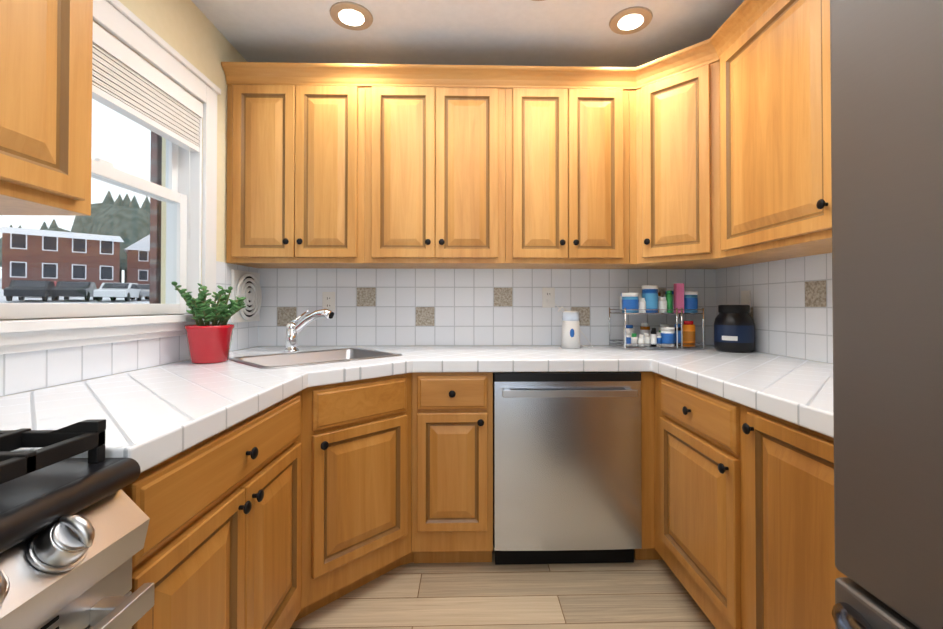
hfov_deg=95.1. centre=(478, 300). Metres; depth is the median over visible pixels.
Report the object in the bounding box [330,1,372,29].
recessed light
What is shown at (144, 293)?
car
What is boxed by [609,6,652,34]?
recessed light
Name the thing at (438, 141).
upper cabinet
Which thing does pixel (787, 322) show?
tile backsplash
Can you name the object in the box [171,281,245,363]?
potted plant
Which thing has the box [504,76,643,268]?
upper cabinet
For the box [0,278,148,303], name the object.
snow
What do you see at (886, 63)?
fridge
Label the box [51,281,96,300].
car
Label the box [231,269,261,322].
fan
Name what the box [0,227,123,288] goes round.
building
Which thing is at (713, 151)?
upper cabinet
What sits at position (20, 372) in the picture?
tile backsplash
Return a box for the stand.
[609,283,703,349]
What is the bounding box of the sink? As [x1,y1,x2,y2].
[228,348,401,368]
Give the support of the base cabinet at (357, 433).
in the units
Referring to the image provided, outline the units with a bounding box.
[0,309,846,628]
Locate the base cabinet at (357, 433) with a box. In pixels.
[294,373,413,621]
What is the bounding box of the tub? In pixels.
[714,305,754,352]
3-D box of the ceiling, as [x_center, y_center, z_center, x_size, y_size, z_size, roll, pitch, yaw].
[0.115,-1.349,0.402,3.020,0.060,4.580,0,-1,-1]
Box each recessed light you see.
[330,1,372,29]
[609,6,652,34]
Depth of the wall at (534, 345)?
2.50 m
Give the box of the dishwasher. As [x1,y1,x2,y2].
[493,372,641,564]
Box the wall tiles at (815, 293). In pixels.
[749,280,825,317]
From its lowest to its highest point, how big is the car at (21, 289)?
1.173 m
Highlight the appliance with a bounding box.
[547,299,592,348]
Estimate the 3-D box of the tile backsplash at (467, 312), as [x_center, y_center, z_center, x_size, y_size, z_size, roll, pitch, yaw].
[0.064,0.040,2.494,2.648,0.444,0.006,0,-1,-1]
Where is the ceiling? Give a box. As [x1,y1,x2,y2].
[191,0,743,66]
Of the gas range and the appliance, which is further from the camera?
the appliance
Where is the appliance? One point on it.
(570, 338)
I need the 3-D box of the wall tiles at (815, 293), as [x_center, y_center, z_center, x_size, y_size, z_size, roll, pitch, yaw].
[1.399,0.033,2.023,0.002,0.220,0.558,0,-1,-1]
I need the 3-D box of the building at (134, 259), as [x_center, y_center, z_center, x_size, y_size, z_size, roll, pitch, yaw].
[-48.627,-5.602,65.535,7.700,8.820,12.350,0,-1,-37]
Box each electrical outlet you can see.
[322,292,334,311]
[542,288,554,307]
[741,290,750,312]
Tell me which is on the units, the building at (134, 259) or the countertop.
the countertop
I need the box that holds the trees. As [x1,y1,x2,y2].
[0,191,149,282]
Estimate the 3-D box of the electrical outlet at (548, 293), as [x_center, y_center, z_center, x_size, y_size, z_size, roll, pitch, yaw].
[0.404,-0.015,2.496,0.072,0.116,0.008,0,-1,-1]
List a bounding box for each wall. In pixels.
[0,0,256,396]
[350,268,585,345]
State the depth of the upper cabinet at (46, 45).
0.88 m
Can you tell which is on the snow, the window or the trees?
the trees
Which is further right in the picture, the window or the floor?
the floor
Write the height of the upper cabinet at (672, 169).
0.925 m
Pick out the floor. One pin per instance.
(645, 594)
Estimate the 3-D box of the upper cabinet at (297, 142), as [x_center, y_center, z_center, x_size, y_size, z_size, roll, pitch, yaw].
[-0.916,-0.647,2.305,0.683,0.925,0.348,0,-1,-1]
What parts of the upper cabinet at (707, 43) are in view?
crown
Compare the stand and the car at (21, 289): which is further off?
the car at (21, 289)
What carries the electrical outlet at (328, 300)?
attached to the tile backsplash at (467, 312)
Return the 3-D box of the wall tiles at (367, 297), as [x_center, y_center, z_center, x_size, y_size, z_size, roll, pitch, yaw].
[-0.028,0.037,2.488,2.245,0.220,0.002,0,-1,-1]
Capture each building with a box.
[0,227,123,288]
[124,234,149,283]
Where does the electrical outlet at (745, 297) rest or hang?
attached to the tile backsplash at (787, 322)
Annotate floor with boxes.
[290,547,715,628]
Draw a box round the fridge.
[830,0,942,628]
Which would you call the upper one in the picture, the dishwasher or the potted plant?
the potted plant
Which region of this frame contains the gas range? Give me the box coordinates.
[0,419,153,628]
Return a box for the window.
[0,0,230,354]
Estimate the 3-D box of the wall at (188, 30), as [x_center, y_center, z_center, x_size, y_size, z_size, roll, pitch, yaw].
[-1.331,-0.079,0.444,0.230,2.480,4.400,0,-1,-1]
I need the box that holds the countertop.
[0,345,833,472]
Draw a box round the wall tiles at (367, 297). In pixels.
[277,288,665,325]
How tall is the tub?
0.235 m
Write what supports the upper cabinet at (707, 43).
attached to the wall at (534, 345)
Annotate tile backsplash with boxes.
[0,261,257,396]
[258,268,715,345]
[716,253,832,363]
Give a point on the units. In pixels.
(290, 483)
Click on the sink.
(272, 358)
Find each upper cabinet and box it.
[0,0,92,215]
[224,72,379,268]
[368,72,507,268]
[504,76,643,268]
[628,48,719,267]
[687,40,715,47]
[712,0,831,259]
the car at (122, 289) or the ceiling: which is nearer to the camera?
the ceiling
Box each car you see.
[4,280,54,300]
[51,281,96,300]
[94,283,142,300]
[130,284,149,299]

